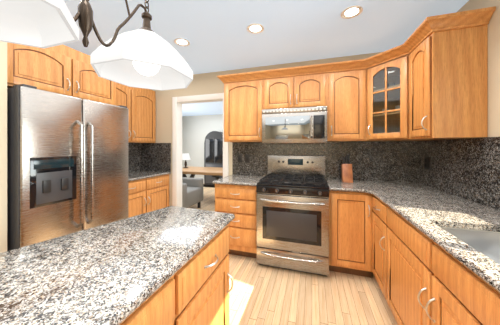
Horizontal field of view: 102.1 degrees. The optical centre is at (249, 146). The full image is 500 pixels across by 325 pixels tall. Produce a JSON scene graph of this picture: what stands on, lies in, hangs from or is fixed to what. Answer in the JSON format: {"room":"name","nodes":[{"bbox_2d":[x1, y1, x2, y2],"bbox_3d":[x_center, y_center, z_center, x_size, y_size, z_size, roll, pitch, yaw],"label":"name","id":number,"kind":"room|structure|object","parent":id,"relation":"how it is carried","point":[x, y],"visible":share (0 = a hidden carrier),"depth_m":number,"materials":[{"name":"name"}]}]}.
{"room":"kitchen","nodes":[
{"label":"kitchen","id":0,"kind":"room"},
{"bbox_2d":[0,41,6,252],"bbox_3d":[-2.128,0.080,1.497,0.775,2.500,0.130,0,0,17],"label":"wall","id":1,"kind":"structure","parent":0,"point":[3,146],"depth_m":1.42,"materials":[{"name":"beige paint"}]},
{"bbox_2d":[7,42,115,105],"bbox_3d":[-2.019,-0.713,2.034,0.724,0.486,0.950,0,0,17],"label":"upper cabinet","id":2,"kind":"object","parent":1,"relation":"attached to","point":[64,70],"visible":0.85,"depth_m":1.84,"materials":[{"name":"brown wood"}]},
{"bbox_2d":[182,114,222,179],"bbox_3d":[0.012,0.080,5.000,6.740,2.500,3.870,0,0,17],"label":"wall","id":3,"kind":"structure","parent":0,"point":[197,129],"depth_m":7.50,"materials":[{"name":"grey paint"}]},
{"bbox_2d":[63,0,468,115],"bbox_3d":[-0.758,-1.210,2.480,6.740,0.080,9.140,0,0,17],"label":"ceiling","id":4,"kind":"structure","parent":0,"point":[217,35],"depth_m":1.98,"materials":[{"name":"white paint"}]},
{"bbox_2d":[0,0,192,90],"bbox_3d":[-0.462,-0.716,0.567,0.333,0.907,0.743,0,0,17],"label":"pendant light fixture","id":5,"kind":"object","parent":4,"relation":"hanging from","point":[144,56],"visible":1,"depth_m":0.62,"materials":[{"name":"white glass"}]},
{"bbox_2d":[174,38,189,45],"bbox_3d":[-0.755,-1.165,2.249,0.176,0.010,0.176,0,0,17],"label":"recessed light","id":6,"kind":"object","parent":4,"relation":"in","point":[181,42],"visible":1,"depth_m":2.25,"materials":[{"name":"white"}]},
{"bbox_2d":[247,23,263,33],"bbox_3d":[0.054,-1.165,1.991,0.176,0.010,0.176,0,0,17],"label":"recessed light","id":7,"kind":"object","parent":4,"relation":"in","point":[255,28],"visible":1,"depth_m":1.99,"materials":[{"name":"white"}]},
{"bbox_2d":[341,5,362,18],"bbox_3d":[0.880,-1.165,1.749,0.176,0.010,0.176,0,0,17],"label":"recessed light","id":8,"kind":"object","parent":4,"relation":"in","point":[353,11],"visible":1,"depth_m":1.74,"materials":[{"name":"white"}]},
{"bbox_2d":[150,52,408,205],"bbox_3d":[0.043,0.080,3.030,4.330,2.500,0.120,0,0,17],"label":"wall","id":9,"kind":"structure","parent":0,"point":[206,83],"depth_m":3.23,"materials":[{"name":"beige paint"}]},
{"bbox_2d":[116,83,155,142],"bbox_3d":[-1.898,-0.513,3.028,0.374,0.886,1.011,0,0,17],"label":"upper cabinet","id":10,"kind":"object","parent":9,"relation":"attached to","point":[140,103],"visible":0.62,"depth_m":3.13,"materials":[{"name":"brown wood"}]},
{"bbox_2d":[172,93,228,206],"bbox_3d":[-0.790,0.251,3.280,1.006,2.158,0.148,0,0,17],"label":"door frame","id":11,"kind":"structure","parent":9,"relation":"attached to","point":[177,102],"depth_m":3.34,"materials":[{"name":"white"}]},
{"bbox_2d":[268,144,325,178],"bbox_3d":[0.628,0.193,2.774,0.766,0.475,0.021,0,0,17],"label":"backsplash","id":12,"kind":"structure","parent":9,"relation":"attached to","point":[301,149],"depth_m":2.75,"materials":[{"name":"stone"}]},
{"bbox_2d":[217,50,404,141],"bbox_3d":[0.612,-0.513,2.572,2.094,0.886,0.417,0,0,17],"label":"upper cabinet","id":13,"kind":"object","parent":9,"relation":"attached to","point":[338,90],"depth_m":2.42,"materials":[{"name":"brown wood"}]},
{"bbox_2d":[262,106,326,143],"bbox_3d":[0.563,-0.254,2.558,0.758,0.417,0.468,0,0,17],"label":"microwave","id":14,"kind":"object","parent":13,"relation":"attached to","point":[305,125],"visible":1,"depth_m":2.37,"materials":[{"name":"silver metal"}]},
{"bbox_2d":[367,54,445,140],"bbox_3d":[1.593,-0.469,2.173,0.618,0.799,0.606,0,0,17],"label":"upper cabinet","id":15,"kind":"object","parent":9,"relation":"attached to","point":[388,101],"visible":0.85,"depth_m":2.17,"materials":[{"name":"brown wood"}]},
{"bbox_2d":[188,183,397,324],"bbox_3d":[-0.758,1.360,2.480,6.740,0.060,9.140,0,0,17],"label":"floor","id":16,"kind":"structure","parent":0,"point":[262,295],"depth_m":1.78,"materials":[{"name":"brown wood"}]},
{"bbox_2d":[7,84,127,250],"bbox_3d":[-1.896,0.435,1.997,0.926,1.790,0.910,0,0,17],"label":"refrigerator","id":17,"kind":"object","parent":16,"relation":"on","point":[67,164],"visible":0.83,"depth_m":1.68,"materials":[{"name":"grey metal"}]},
{"bbox_2d":[128,174,168,217],"bbox_3d":[-1.763,0.892,2.986,0.656,0.875,1.011,0,0,17],"label":"base cabinet","id":18,"kind":"object","parent":16,"relation":"on","point":[146,195],"visible":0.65,"depth_m":2.93,"materials":[{"name":"brown wood"}]},
{"bbox_2d":[128,143,170,181],"bbox_3d":[-1.772,0.190,2.990,0.637,0.515,1.012,0,0,17],"label":"countertop","id":19,"kind":"structure","parent":18,"relation":"on","point":[147,160],"depth_m":3.42,"materials":[{"name":"stone"}]},
{"bbox_2d":[120,265,183,324],"bbox_3d":[-0.900,0.893,0.413,1.027,0.874,0.991,0,0,17],"label":"base cabinet","id":20,"kind":"object","parent":16,"relation":"on","point":[165,306],"depth_m":0.68,"materials":[{"name":"brown wood"}]},
{"bbox_2d":[182,177,202,207],"bbox_3d":[-1.462,0.930,4.232,0.690,0.800,0.760,0,0,17],"label":"armchair","id":21,"kind":"object","parent":16,"relation":"on","point":[192,191],"visible":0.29,"depth_m":4.23,"materials":[{"name":"grey fabric"}]},
{"bbox_2d":[182,166,222,201],"bbox_3d":[-1.149,0.943,5.135,1.700,0.757,1.050,0,0,17],"label":"dining table","id":22,"kind":"object","parent":16,"relation":"on","point":[216,172],"visible":0.42,"depth_m":4.86,"materials":[{"name":"brown wood"}]},
{"bbox_2d":[182,153,190,167],"bbox_3d":[-1.734,0.369,5.445,0.260,0.390,0.260,0,0,17],"label":"table lamp","id":23,"kind":"object","parent":22,"relation":"on","point":[185,156],"visible":0.96,"depth_m":5.38,"materials":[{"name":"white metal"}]},
{"bbox_2d":[184,225,232,324],"bbox_3d":[-0.675,0.893,1.151,1.027,0.874,0.551,0,0,17],"label":"base cabinet","id":24,"kind":"object","parent":16,"relation":"on","point":[194,290],"depth_m":0.97,"materials":[{"name":"brown wood"}]},
{"bbox_2d":[0,206,234,324],"bbox_3d":[-0.885,0.431,0.513,1.083,0.032,1.964,0,0,17],"label":"countertop","id":25,"kind":"structure","parent":24,"relation":"on","point":[118,272],"depth_m":0.70,"materials":[{"name":"stone"}]},
{"bbox_2d":[204,131,222,184],"bbox_3d":[-1.148,0.395,7.019,0.780,1.871,0.406,0,0,17],"label":"tall cabinet","id":26,"kind":"object","parent":16,"relation":"on","point":[213,149],"visible":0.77,"depth_m":6.84,"materials":[{"name":"black"}]},
{"bbox_2d":[215,184,256,258],"bbox_3d":[-0.092,0.892,2.663,0.547,0.875,0.656,0,0,17],"label":"base cabinet","id":27,"kind":"object","parent":16,"relation":"on","point":[238,202],"visible":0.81,"depth_m":2.37,"materials":[{"name":"brown wood"}]},
{"bbox_2d":[212,142,267,185],"bbox_3d":[-0.099,0.190,2.674,0.566,0.515,0.637,0,0,17],"label":"countertop","id":28,"kind":"structure","parent":27,"relation":"on","point":[254,171],"depth_m":2.93,"materials":[{"name":"stone"}]},
{"bbox_2d":[238,154,241,162],"bbox_3d":[-0.150,0.170,2.997,0.072,0.120,0.006,0,0,17],"label":"electrical outlet","id":29,"kind":"object","parent":28,"relation":"attached to","point":[240,158],"visible":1,"depth_m":2.99,"materials":[{"name":"grey plastic"}]},
{"bbox_2d":[245,154,249,162],"bbox_3d":[-0.040,0.170,2.963,0.072,0.120,0.006,0,0,17],"label":"electrical outlet","id":30,"kind":"object","parent":28,"relation":"attached to","point":[247,158],"visible":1,"depth_m":2.96,"materials":[{"name":"grey plastic"}]},
{"bbox_2d":[256,155,328,275],"bbox_3d":[0.515,0.723,2.401,0.758,1.215,0.746,0,0,17],"label":"gas range","id":31,"kind":"object","parent":16,"relation":"on","point":[292,213],"visible":1,"depth_m":2.13,"materials":[{"name":"silver metal"}]},
{"bbox_2d":[329,190,373,277],"bbox_3d":[1.097,0.892,2.300,0.407,0.875,0.654,0,0,17],"label":"base cabinet","id":32,"kind":"object","parent":16,"relation":"on","point":[350,232],"visible":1,"depth_m":2.03,"materials":[{"name":"brown wood"}]},
{"bbox_2d":[326,142,369,193],"bbox_3d":[1.069,0.190,2.287,0.360,0.515,0.696,0,0,17],"label":"countertop","id":33,"kind":"structure","parent":32,"relation":"on","point":[359,152],"depth_m":2.54,"materials":[{"name":"stone"}]},
{"bbox_2d":[341,154,352,182],"bbox_3d":[1.157,0.249,2.415,0.110,0.328,0.172,0,0,17],"label":"knife block","id":34,"kind":"object","parent":33,"relation":"on","point":[346,173],"visible":1,"depth_m":2.38,"materials":[{"name":"brown wood"}]},
{"bbox_2d":[372,196,384,294],"bbox_3d":[1.433,0.892,1.686,0.639,0.876,0.391,0,0,17],"label":"base cabinet","id":35,"kind":"object","parent":16,"relation":"on","point":[377,205],"depth_m":1.78,"materials":[{"name":"brown wood"}]},
{"bbox_2d":[384,204,499,324],"bbox_3d":[1.195,0.892,0.906,0.639,0.876,1.240,0,0,17],"label":"base cabinet","id":36,"kind":"object","parent":16,"relation":"on","point":[421,278],"depth_m":1.02,"materials":[{"name":"brown wood"}]},
{"bbox_2d":[370,137,499,292],"bbox_3d":[1.112,0.190,0.678,0.663,0.515,3.747,0,0,17],"label":"countertop","id":37,"kind":"structure","parent":36,"relation":"on","point":[457,185],"depth_m":1.54,"materials":[{"name":"stone"}]},
{"bbox_2d":[424,157,430,169],"bbox_3d":[1.881,0.170,2.144,0.007,0.130,0.124,0,0,17],"label":"outlet","id":38,"kind":"object","parent":37,"relation":"attached to","point":[427,162],"visible":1,"depth_m":2.14,"materials":[{"name":"grey plastic"}]},
{"bbox_2d":[439,226,499,263],"bbox_3d":[1.104,0.548,0.687,0.480,0.200,0.880,0,0,17],"label":"undermount sink","id":39,"kind":"object","parent":37,"relation":"in","point":[486,243],"depth_m":1.09,"materials":[{"name":"silver metal"}]},
{"bbox_2d":[428,0,499,140],"bbox_3d":[1.268,0.080,-0.163,0.120,2.500,5.270,0,0,17],"label":"wall","id":40,"kind":"structure","parent":0,"point":[494,77],"depth_m":1.40,"materials":[{"name":"beige paint"}]},
{"bbox_2d":[409,25,487,138],"bbox_3d":[1.567,-0.470,1.668,0.374,0.800,0.367,0,0,17],"label":"upper cabinet","id":41,"kind":"object","parent":40,"relation":"attached to","point":[448,84],"visible":1,"depth_m":1.50,"materials":[{"name":"brown wood"}]},
{"bbox_2d":[429,6,495,35],"bbox_3d":[1.532,-0.913,1.451,0.310,0.086,0.070,0,0,17],"label":"crown molding","id":42,"kind":"structure","parent":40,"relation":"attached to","point":[477,17],"depth_m":1.45,"materials":[{"name":"brown wood"}]}
]}

